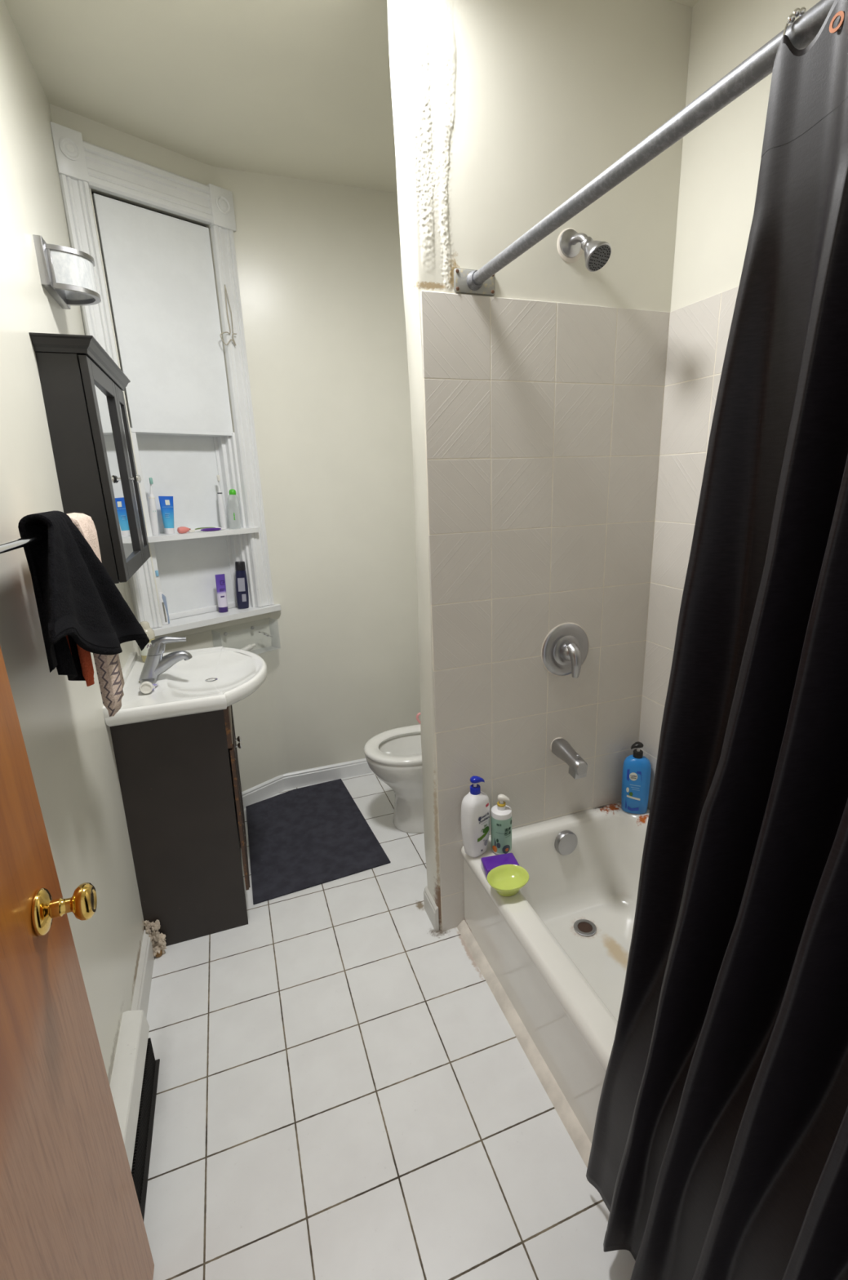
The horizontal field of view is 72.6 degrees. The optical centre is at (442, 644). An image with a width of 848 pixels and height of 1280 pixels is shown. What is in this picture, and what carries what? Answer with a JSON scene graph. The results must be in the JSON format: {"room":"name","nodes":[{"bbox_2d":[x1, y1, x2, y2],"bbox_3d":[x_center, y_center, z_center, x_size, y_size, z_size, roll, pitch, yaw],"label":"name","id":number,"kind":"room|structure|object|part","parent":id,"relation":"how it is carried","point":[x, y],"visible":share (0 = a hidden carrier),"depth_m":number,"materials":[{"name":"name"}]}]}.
{"room":"bathroom","nodes":[
{"label":"bathroom","id":0,"kind":"room"},
{"bbox_2d":[0,0,145,1084],"bbox_3d":[-0.942,-0.111,1.104,0.255,2.845,2.870,-7,17,-19],"label":"wall","id":1,"kind":"structure","parent":0,"point":[67,736],"depth_m":1.43,"materials":[{"name":"paint"}]},
{"bbox_2d":[0,532,48,554],"bbox_3d":[-0.795,-0.204,1.091,0.089,0.048,0.798,-7,17,-19],"label":"towel rail","id":2,"kind":"object","parent":1,"relation":"attached to","point":[11,545],"visible":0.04,"depth_m":0.96,"materials":[{"name":"silver metal"}]},
{"bbox_2d":[66,635,94,686],"bbox_3d":[-0.783,-0.078,1.203,0.050,0.340,0.062,-7,17,-19],"label":"cloth","id":3,"kind":"object","parent":2,"relation":"hanging from","point":[85,656],"visible":0.18,"depth_m":1.23,"materials":[{"name":"orange fabric"}]},
{"bbox_2d":[17,511,149,680],"bbox_3d":[-0.762,-0.089,1.228,0.110,0.384,0.598,-5,16,-12],"label":"bath towel","id":4,"kind":"object","parent":2,"relation":"hanging from","point":[76,597],"visible":0.96,"depth_m":1.12,"materials":[{"name":"black fabric"}]},
{"bbox_2d":[66,512,124,716],"bbox_3d":[-0.826,-0.068,1.339,0.087,0.459,0.161,-7,17,-19],"label":"towel","id":5,"kind":"object","parent":2,"relation":"hanging from","point":[108,668],"visible":0.17,"depth_m":1.33,"materials":[{"name":"beige fabric"}]},
{"bbox_2d":[32,234,101,309],"bbox_3d":[-1.097,-1.091,1.710,0.129,0.120,0.250,-7,17,-19],"label":"wall sconce","id":6,"kind":"object","parent":1,"relation":"attached to","point":[67,273],"visible":0.99,"depth_m":1.65,"materials":[{"name":"white glass"}]},
{"bbox_3d":[-1.099,-1.061,1.618,0.012,0.096,0.008,-7,17,-19],"label":"shade post","id":7,"kind":"part","parent":6,"relation":"part of","materials":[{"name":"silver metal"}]},
{"bbox_3d":[-1.145,-1.085,1.692,0.025,0.120,0.250,-7,17,-19],"label":"plate","id":8,"kind":"part","parent":6,"relation":"part of","materials":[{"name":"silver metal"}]},
{"bbox_3d":[-1.087,-1.092,1.708,0.102,0.090,0.171,-7,17,-19],"label":"lamp shade","id":9,"kind":"part","parent":6,"relation":"part of","materials":[{"name":"white glass"}]},
{"bbox_2d":[0,646,154,1279],"bbox_3d":[-0.492,0.445,0.587,0.109,2.022,0.800,-7,17,-18],"label":"door","id":10,"kind":"structure","parent":1,"relation":"in","point":[70,1209],"depth_m":0.85,"materials":[{"name":"brown wood"}]},
{"bbox_3d":[-0.567,0.398,0.883,0.058,0.055,0.055,-7,17,-19],"label":"knob","id":11,"kind":"part","parent":10,"relation":"part of","materials":[{"name":"gold metal"}]},
{"bbox_2d":[28,332,151,583],"bbox_3d":[-1.081,-0.562,1.858,0.157,0.640,0.709,-7,17,-19],"label":"upper cabinet","id":12,"kind":"object","parent":1,"relation":"attached to","point":[82,387],"visible":0.98,"depth_m":1.58,"materials":[{"name":"black paint"}]},
{"bbox_3d":[-1.087,-0.851,1.776,0.143,0.038,0.709,-7,17,-19],"label":"crown molding","id":13,"kind":"part","parent":12,"relation":"part of","materials":[{"name":"black paint"}]},
{"bbox_3d":[-1.009,-0.523,1.785,0.019,0.597,0.456,-7,17,-19],"label":"mirror door","id":14,"kind":"part","parent":12,"relation":"part of","materials":[{"name":"black paint"}]},
{"bbox_3d":[-1.012,-0.522,1.784,0.012,0.505,0.360,-7,17,-19],"label":"mirror pane","id":15,"kind":"part","parent":12,"relation":"part of","materials":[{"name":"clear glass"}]},
{"bbox_3d":[-1.125,-0.605,2.083,0.019,0.597,0.198,-7,17,-19],"label":"mirror door","id":16,"kind":"part","parent":12,"relation":"part of","materials":[{"name":"black paint"}]},
{"bbox_3d":[-1.128,-0.605,2.082,0.012,0.505,0.116,-7,17,-19],"label":"mirror pane","id":17,"kind":"part","parent":12,"relation":"part of","materials":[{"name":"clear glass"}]},
{"bbox_3d":[-1.057,-0.569,1.977,0.030,0.028,0.028,-7,17,-19],"label":"knob","id":18,"kind":"part","parent":12,"relation":"part of","materials":[{"name":"silver metal"}]},
{"bbox_2d":[109,1009,159,1220],"bbox_3d":[-0.621,1.286,1.031,0.073,0.186,1.375,-7,17,-19],"label":"baseboard heater","id":19,"kind":"object","parent":1,"relation":"attached to","point":[133,1085],"visible":0.57,"depth_m":1.46,"materials":[{"name":"metal"}]},
{"bbox_2d":[131,929,154,1018],"bbox_3d":[-0.948,1.111,1.811,0.022,0.108,0.500,-7,17,-19],"label":"baseboard","id":20,"kind":"structure","parent":1,"relation":"attached to","point":[144,972],"depth_m":1.87,"materials":[{"name":"white wood"}]},
{"bbox_2d":[48,103,288,791],"bbox_3d":[-1.207,-0.541,2.629,0.314,2.845,1.014,13,22,41],"label":"wall","id":21,"kind":"structure","parent":0,"point":[258,717],"depth_m":2.75,"materials":[{"name":"paint"}]},
{"bbox_2d":[49,121,280,639],"bbox_3d":[-1.121,-0.957,2.464,0.219,1.820,0.675,12,21,40],"label":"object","id":22,"kind":"structure","parent":21,"relation":"in","point":[158,267],"depth_m":2.40,"materials":[{"name":"paint"}]},
{"bbox_3d":[-1.265,-0.844,2.230,0.034,1.610,0.091,12,21,40],"label":"casing","id":23,"kind":"part","parent":22,"relation":"part of","materials":[{"name":"white wood"}]},
{"bbox_3d":[-1.105,-1.739,2.186,0.034,0.130,0.459,12,21,40],"label":"head casing","id":24,"kind":"part","parent":22,"relation":"part of","materials":[{"name":"white wood"}]},
{"bbox_2d":[155,570,169,625],"bbox_3d":[-1.219,-0.203,2.490,0.041,0.237,0.041,5,17,22],"label":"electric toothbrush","id":25,"kind":"object","parent":22,"relation":"on","point":[165,619],"visible":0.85,"depth_m":2.49,"materials":[{"name":"white plastic"}]},
{"bbox_3d":[-1.218,-0.158,2.503,0.041,0.142,0.041,-7,17,-19],"label":"handle","id":26,"kind":"part","parent":25,"relation":"part of","materials":[{"name":"white plastic"}]},
{"bbox_2d":[147,527,259,542],"bbox_3d":[-1.110,-0.487,2.552,0.146,0.022,0.604,12,21,40],"label":"wall shelf","id":27,"kind":"object","parent":22,"relation":"attached to","point":[162,536],"visible":0.56,"depth_m":2.51,"materials":[{"name":"white wood"}]},
{"bbox_2d":[148,477,159,535],"bbox_3d":[-1.221,-0.577,2.418,0.033,0.234,0.040,8,19,31],"label":"electric toothbrush","id":28,"kind":"object","parent":27,"relation":"on","point":[152,503],"visible":0.97,"depth_m":2.42,"materials":[{"name":"white plastic"}]},
{"bbox_2d":[158,496,174,533],"bbox_3d":[-1.176,-0.556,2.474,0.055,0.159,0.040,-7,17,-19],"label":"tube","id":29,"kind":"object","parent":27,"relation":"on","point":[166,505],"visible":1,"depth_m":2.46,"materials":[{"name":"blue plastic"}]},
{"bbox_2d":[177,526,191,533],"bbox_3d":[-1.115,-0.494,2.487,0.026,0.029,0.056,12,21,40],"label":"toothbrush cover","id":30,"kind":"object","parent":27,"relation":"on","point":[181,530],"visible":1,"depth_m":2.47,"materials":[{"name":"pink plastic"}]},
{"bbox_2d":[191,527,220,529],"bbox_3d":[-1.085,-0.520,2.599,0.016,0.015,0.180,11,20,37],"label":"toothbrush","id":31,"kind":"object","parent":27,"relation":"on","point":[199,527],"visible":0.34,"depth_m":2.59,"materials":[{"name":"white plastic"}]},
{"bbox_2d":[188,528,226,532],"bbox_3d":[-1.039,-0.507,2.550,0.016,0.015,0.165,13,22,42],"label":"toothbrush","id":32,"kind":"object","parent":27,"relation":"on","point":[203,529],"visible":1,"depth_m":2.54,"materials":[{"name":"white plastic"}]},
{"bbox_2d":[217,475,227,528],"bbox_3d":[-1.021,-0.655,2.654,0.029,0.240,0.029,-7,17,-19],"label":"electric toothbrush","id":33,"kind":"object","parent":27,"relation":"on","point":[223,519],"visible":0.96,"depth_m":2.65,"materials":[{"name":"white plastic"}]},
{"bbox_3d":[-1.020,-0.619,2.665,0.029,0.165,0.029,-7,17,-19],"label":"handle","id":34,"kind":"part","parent":33,"relation":"part of","materials":[{"name":"white plastic"}]},
{"bbox_2d":[229,488,236,519],"bbox_3d":[-0.962,-0.622,2.647,0.038,0.179,0.060,11,20,37],"label":"water bottle","id":35,"kind":"object","parent":27,"relation":"on","point":[232,491],"visible":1,"depth_m":2.62,"materials":[{"name":"green plastic"}]},
{"bbox_3d":[-1.075,-0.126,2.682,0.159,0.026,0.675,12,21,40],"label":"sill","id":36,"kind":"part","parent":22,"relation":"part of","materials":[{"name":"white wood"}]},
{"bbox_2d":[215,573,228,612],"bbox_3d":[-1.040,-0.242,2.713,0.048,0.180,0.041,-7,17,-19],"label":"tube","id":37,"kind":"object","parent":22,"relation":"on","point":[220,579],"visible":1,"depth_m":2.71,"materials":[{"name":"purple plastic"}]},
{"bbox_2d":[220,284,236,345],"bbox_3d":[-0.920,-1.398,2.449,0.006,0.235,0.078,12,21,40],"label":"wire hook","id":38,"kind":"object","parent":22,"relation":"hanging from","point":[225,290],"visible":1,"depth_m":2.46,"materials":[{"name":"silver metal"}]},
{"bbox_2d":[235,560,248,608],"bbox_3d":[-0.969,-0.285,2.773,0.061,0.228,0.041,-14,20,-37],"label":"bottle","id":39,"kind":"object","parent":22,"relation":"on","point":[241,580],"visible":1,"depth_m":2.76,"materials":[{"name":"blue plastic"}]},
{"bbox_3d":[-0.897,-0.962,2.625,0.034,1.600,0.088,12,21,40],"label":"casing","id":40,"kind":"part","parent":22,"relation":"part of","materials":[{"name":"white wood"}]},
{"bbox_2d":[223,626,254,635],"bbox_3d":[-0.935,-0.024,2.760,0.076,0.146,0.303,12,21,40],"label":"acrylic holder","id":41,"kind":"object","parent":21,"relation":"attached to","point":[225,633],"visible":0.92,"depth_m":2.71,"materials":[{"name":"clear plastic"}]},
{"bbox_2d":[240,643,255,651],"bbox_3d":[-0.935,0.020,2.772,0.028,0.040,0.079,12,21,40],"label":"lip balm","id":42,"kind":"object","parent":41,"relation":"on","point":[250,646],"visible":0.69,"depth_m":2.76,"materials":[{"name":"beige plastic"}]},
{"bbox_2d":[258,631,272,637],"bbox_3d":[-0.867,-0.049,2.831,0.018,0.045,0.073,13,21,40],"label":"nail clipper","id":43,"kind":"object","parent":41,"relation":"in","point":[262,633],"visible":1,"depth_m":2.82,"materials":[{"name":"silver metal"}]},
{"bbox_2d":[241,774,285,808],"bbox_3d":[-1.076,0.815,2.886,0.014,0.090,0.664,12,21,40],"label":"baseboard","id":44,"kind":"structure","parent":21,"relation":"attached to","point":[266,789],"depth_m":3.02,"materials":[{"name":"white wood"}]},
{"bbox_2d":[221,167,420,772],"bbox_3d":[-0.279,-0.694,3.068,1.420,2.845,0.203,-7,17,-19],"label":"wall","id":45,"kind":"structure","parent":0,"point":[319,264],"depth_m":2.79,"materials":[{"name":"paint"}]},
{"bbox_2d":[283,758,373,789],"bbox_3d":[-0.271,0.666,3.327,1.276,0.090,0.014,-7,17,-19],"label":"baseboard","id":46,"kind":"structure","parent":45,"relation":"attached to","point":[359,766],"depth_m":3.19,"materials":[{"name":"white wood"}]},
{"bbox_2d":[4,0,699,192],"bbox_3d":[-0.161,-1.687,1.179,2.350,0.100,3.600,-7,17,-19],"label":"ceiling","id":47,"kind":"structure","parent":0,"point":[298,89],"depth_m":1.83,"materials":[{"name":"paint"}]},
{"bbox_2d":[143,772,635,1279],"bbox_3d":[-0.054,1.161,1.925,2.350,0.100,3.450,-7,17,-19],"label":"floor","id":48,"kind":"structure","parent":0,"point":[344,1091],"depth_m":1.53,"materials":[{"name":"tile"}]},
{"bbox_2d":[143,920,166,956],"bbox_3d":[-1.015,1.034,2.040,0.063,0.132,0.067,-7,17,-19],"label":"plaster","id":49,"kind":"object","parent":48,"relation":"on","point":[158,943],"visible":0.94,"depth_m":2.03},
{"bbox_2d":[155,950,162,957],"bbox_3d":[-1.005,1.091,2.039,0.025,0.025,0.025,11,20,37],"label":"scrap","id":50,"kind":"object","parent":48,"relation":"on","point":[160,954],"visible":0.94,"depth_m":2.03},
{"bbox_2d":[109,705,250,946],"bbox_3d":[-0.972,0.584,2.250,0.400,0.880,0.537,-7,17,-19],"label":"vanity cabinet","id":51,"kind":"object","parent":48,"relation":"on","point":[180,780],"visible":0.9,"depth_m":2.00,"materials":[{"name":"brown wood"}]},
{"bbox_2d":[102,646,266,726],"bbox_3d":[-0.922,0.115,2.153,0.511,0.069,0.656,-7,17,-19],"label":"basin","id":52,"kind":"object","parent":51,"relation":"in","point":[218,677],"visible":0.85,"depth_m":2.06,"materials":[{"name":"ceramic"}]},
{"bbox_2d":[139,621,155,662],"bbox_3d":[-1.173,-0.014,2.288,0.062,0.163,0.063,-7,17,-19],"label":"soap dispenser","id":53,"kind":"object","parent":52,"relation":"on","point":[148,631],"visible":0.54,"depth_m":2.27,"materials":[{"name":"beige plastic"}]},
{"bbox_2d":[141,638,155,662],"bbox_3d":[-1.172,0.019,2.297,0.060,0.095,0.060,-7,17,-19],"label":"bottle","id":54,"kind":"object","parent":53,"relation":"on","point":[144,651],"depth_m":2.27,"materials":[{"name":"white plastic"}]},
{"bbox_2d":[138,680,158,693],"bbox_3d":[-1.005,0.137,1.966,0.057,0.044,0.094,-7,17,-19],"label":"tube","id":55,"kind":"object","parent":52,"relation":"on","point":[146,687],"visible":1,"depth_m":1.93,"materials":[{"name":"beige plastic"}]},
{"bbox_2d":[138,635,192,684],"bbox_3d":[-1.006,0.057,2.049,0.182,0.162,0.140,-1,16,3],"label":"faucet","id":56,"kind":"object","parent":52,"relation":"on","point":[155,664],"visible":0.98,"depth_m":2.05,"materials":[{"name":"silver metal"}]},
{"bbox_3d":[-1.055,0.124,2.071,0.054,0.022,0.150,-7,17,-19],"label":"plate","id":57,"kind":"part","parent":56,"relation":"part of","materials":[{"name":"silver metal"}]},
{"bbox_3d":[-0.988,-0.002,2.062,0.134,0.058,0.054,-7,17,-19],"label":"lever","id":58,"kind":"part","parent":56,"relation":"part of","materials":[{"name":"silver metal"}]},
{"bbox_3d":[-0.987,0.071,2.082,0.159,0.092,0.058,-7,17,-19],"label":"spout","id":59,"kind":"part","parent":56,"relation":"part of","materials":[{"name":"silver metal"}]},
{"bbox_3d":[-0.827,0.215,2.206,0.018,0.155,0.536,-7,17,-19],"label":"drawer","id":60,"kind":"part","parent":51,"relation":"part of","materials":[{"name":"brown wood"}]},
{"bbox_3d":[-1.082,0.521,2.478,0.360,0.880,0.018,-7,17,-19],"label":"panel","id":61,"kind":"part","parent":51,"relation":"part of","materials":[{"name":"brown wood"}]},
{"bbox_3d":[-0.812,0.376,2.289,0.024,0.024,0.024,-7,17,-19],"label":"knob","id":62,"kind":"part","parent":51,"relation":"part of","materials":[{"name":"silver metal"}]},
{"bbox_3d":[-0.790,0.391,2.233,0.024,0.024,0.024,-7,17,-19],"label":"knob","id":63,"kind":"part","parent":51,"relation":"part of","materials":[{"name":"silver metal"}]},
{"bbox_3d":[-0.861,0.536,2.430,0.017,0.557,0.259,-7,17,-19],"label":"door frame","id":64,"kind":"part","parent":51,"relation":"part of","materials":[{"name":"brown wood"}]},
{"bbox_3d":[-0.773,0.605,2.184,0.024,0.566,0.266,-7,17,-19],"label":"door","id":65,"kind":"part","parent":51,"relation":"part of","materials":[{"name":"brown wood"}]},
{"bbox_3d":[-0.766,0.603,2.186,0.017,0.557,0.258,-7,17,-19],"label":"door frame","id":66,"kind":"part","parent":51,"relation":"part of","materials":[{"name":"brown wood"}]},
{"bbox_2d":[245,778,391,904],"bbox_3d":[-0.630,0.873,2.752,0.572,0.029,0.852,-7,17,-19],"label":"floor mat","id":67,"kind":"object","parent":48,"relation":"on","point":[304,837],"visible":1,"depth_m":2.66,"materials":[{"name":"fabric"}]},
{"bbox_2d":[364,724,423,833],"bbox_3d":[0.037,0.378,2.741,0.842,0.949,0.440,-7,17,-19],"label":"toilet","id":68,"kind":"object","parent":48,"relation":"on","point":[394,756],"visible":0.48,"depth_m":2.68,"materials":[{"name":"ceramic"}]},
{"bbox_3d":[-0.112,0.460,2.706,0.519,0.024,0.376,-7,17,-19],"label":"seat","id":69,"kind":"part","parent":68,"relation":"part of","materials":[{"name":"ceramic"}]},
{"bbox_2d":[416,712,420,724],"bbox_3d":[-0.116,0.369,2.873,0.034,0.066,0.012,-7,17,-19],"label":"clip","id":70,"kind":"object","parent":68,"relation":"on","point":[419,713],"visible":0.68,"depth_m":2.86,"materials":[{"name":"plastic"}]},
{"bbox_2d":[461,801,649,1142],"bbox_3d":[0.694,1.024,1.500,0.754,0.358,1.587,-7,17,-19],"label":"bathtub","id":71,"kind":"object","parent":48,"relation":"on","point":[558,948],"visible":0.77,"depth_m":1.93,"materials":[{"name":"ceramic"}]},
{"bbox_2d":[461,775,490,857],"bbox_3d":[0.111,0.576,1.950,0.106,0.286,0.072,-15,21,-39],"label":"shampoo bottle","id":72,"kind":"object","parent":71,"relation":"on","point":[475,806],"visible":1,"depth_m":1.92,"materials":[{"name":"white plastic"}]},
{"bbox_2d":[483,826,488,833],"bbox_3d":[0.146,0.625,1.948,0.001,0.021,0.034,13,21,41],"label":"print","id":73,"kind":"object","parent":72,"relation":"on","point":[486,828],"depth_m":1.95,"materials":[{"name":"green paper"}]},
{"bbox_2d":[480,853,519,878],"bbox_3d":[0.187,0.722,1.885,0.112,0.036,0.072,-5,16,-12],"label":"soap box","id":74,"kind":"object","parent":71,"relation":"on","point":[489,863],"visible":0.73,"depth_m":1.88,"materials":[{"name":"purple plastic"}]},
{"bbox_2d":[490,794,511,854],"bbox_3d":[0.200,0.607,1.970,0.072,0.210,0.073,-7,17,-19],"label":"wash bottle","id":75,"kind":"object","parent":71,"relation":"on","point":[501,813],"visible":0.99,"depth_m":1.95,"materials":[{"name":"white plastic"}]},
{"bbox_2d":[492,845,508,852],"bbox_3d":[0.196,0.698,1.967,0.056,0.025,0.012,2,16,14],"label":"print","id":76,"kind":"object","parent":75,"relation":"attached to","point":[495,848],"depth_m":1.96},
{"bbox_2d":[494,839,510,853],"bbox_3d":[0.204,0.683,1.965,0.050,0.059,0.022,-7,17,-19],"label":"print","id":77,"kind":"object","parent":75,"relation":"on","point":[501,846],"depth_m":1.96,"materials":[{"name":"paper"}]},
{"bbox_2d":[487,864,528,897],"bbox_3d":[0.203,0.742,1.794,0.134,0.048,0.116,-7,17,-19],"label":"bowl","id":78,"kind":"object","parent":71,"relation":"on","point":[507,880],"visible":1,"depth_m":1.81,"materials":[{"name":"ceramic"}]},
{"bbox_2d":[621,741,651,813],"bbox_3d":[0.728,0.497,2.169,0.100,0.283,0.068,1,16,8],"label":"shampoo bottle","id":79,"kind":"object","parent":71,"relation":"on","point":[637,768],"visible":1,"depth_m":2.15,"materials":[{"name":"blue plastic"}]},
{"bbox_2d":[625,768,641,810],"bbox_3d":[0.712,0.545,2.156,0.039,0.173,0.036,-7,17,-19],"label":"print","id":80,"kind":"object","parent":79,"relation":"attached to","point":[633,776],"depth_m":2.15},
{"bbox_2d":[457,920,591,1168],"bbox_3d":[0.346,1.231,1.419,0.030,0.024,1.591,-7,17,-19],"label":"trim","id":81,"kind":"structure","parent":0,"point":[568,1117],"depth_m":1.65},
{"bbox_2d":[386,0,692,929],"bbox_3d":[0.335,-0.383,1.929,0.899,2.845,0.134,-7,17,-19],"label":"wall partition","id":82,"kind":"structure","parent":0,"point":[504,111],"depth_m":1.57,"materials":[{"name":"paint"}]},
{"bbox_2d":[423,885,439,931],"bbox_3d":[-0.044,0.989,2.163,0.014,0.100,0.128,-7,17,-19],"label":"baseboard","id":83,"kind":"structure","parent":82,"relation":"attached to","point":[431,908],"depth_m":2.14,"materials":[{"name":"white wood"}]},
{"bbox_2d":[420,290,670,931],"bbox_3d":[0.356,0.002,1.970,0.827,2.081,0.008,-7,17,-19],"label":"tiled wall","id":84,"kind":"structure","parent":82,"relation":"attached to","point":[543,420],"depth_m":1.86,"materials":[{"name":"tile"}]},
{"bbox_2d":[541,622,589,678],"bbox_3d":[0.439,0.028,1.959,0.193,0.193,0.088,-7,17,-19],"label":"shower valve","id":85,"kind":"object","parent":82,"relation":"attached to","point":[565,649],"visible":1,"depth_m":1.97,"materials":[{"name":"silver metal"}]},
{"bbox_3d":[0.442,0.053,1.960,0.063,0.116,0.076,-7,17,-19],"label":"lever","id":86,"kind":"part","parent":85,"relation":"part of","materials":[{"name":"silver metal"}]},
{"bbox_2d":[550,737,587,779],"bbox_3d":[0.445,0.397,2.024,0.066,0.090,0.159,-7,17,-19],"label":"tub spout","id":87,"kind":"object","parent":82,"relation":"attached to","point":[560,747],"visible":1,"depth_m":1.99,"materials":[{"name":"silver metal"}]},
{"bbox_2d":[557,228,611,271],"bbox_3d":[0.400,-1.109,1.607,0.086,0.134,0.152,-10,18,-26],"label":"shower","id":88,"kind":"object","parent":82,"relation":"attached to","point":[571,243],"visible":1,"depth_m":1.60,"materials":[{"name":"silver metal"}]},
{"bbox_3d":[0.384,-1.135,1.626,0.024,0.045,0.087,-9,18,-25],"label":"arm","id":89,"kind":"part","parent":88,"relation":"part of","materials":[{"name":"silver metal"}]},
{"bbox_3d":[0.429,-1.057,1.578,0.069,0.049,0.052,-7,17,-19],"label":"plate","id":90,"kind":"part","parent":88,"relation":"part of","materials":[{"name":"grey plastic"}]},
{"bbox_2d":[453,0,835,296],"bbox_3d":[0.367,-0.791,0.876,0.123,0.080,1.597,-7,17,-19],"label":"curtain rod","id":91,"kind":"object","parent":82,"relation":"attached to","point":[802,32],"visible":1,"depth_m":0.91,"materials":[{"name":"silver metal"}]},
{"bbox_2d":[466,270,483,290],"bbox_3d":[0.090,-0.995,1.573,0.046,0.046,0.030,-7,17,-19],"label":"socket","id":92,"kind":"object","parent":91,"relation":"attached to","point":[473,284],"depth_m":1.57,"materials":[{"name":"silver metal"}]},
{"bbox_2d":[586,0,847,1279],"bbox_3d":[0.463,0.321,0.760,0.187,2.061,0.669,-7,17,-19],"label":"shower curtain","id":93,"kind":"object","parent":91,"relation":"hanging from","point":[719,1151],"visible":1,"depth_m":0.82,"materials":[{"name":"black fabric"}]},
{"bbox_2d":[782,7,806,35],"bbox_3d":[0.433,-0.738,0.701,0.043,0.057,0.010,-7,17,-19],"label":"curtain ring","id":94,"kind":"object","parent":91,"relation":"hanging from","point":[797,12],"visible":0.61,"depth_m":0.69,"materials":[{"name":"silver metal"}]},
{"bbox_2d":[670,0,820,311],"bbox_3d":[0.884,-0.370,1.829,0.144,2.845,3.020,-7,17,-19],"label":"wall","id":95,"kind":"structure","parent":0,"point":[721,157],"depth_m":1.58,"materials":[{"name":"paint"}]},
{"bbox_2d":[638,286,738,809],"bbox_3d":[1.026,0.149,1.393,0.008,2.081,1.596,-7,17,-19],"label":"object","id":96,"kind":"structure","parent":95,"relation":"attached to","point":[699,331],"depth_m":1.86,"materials":[{"name":"tile"}]}
]}

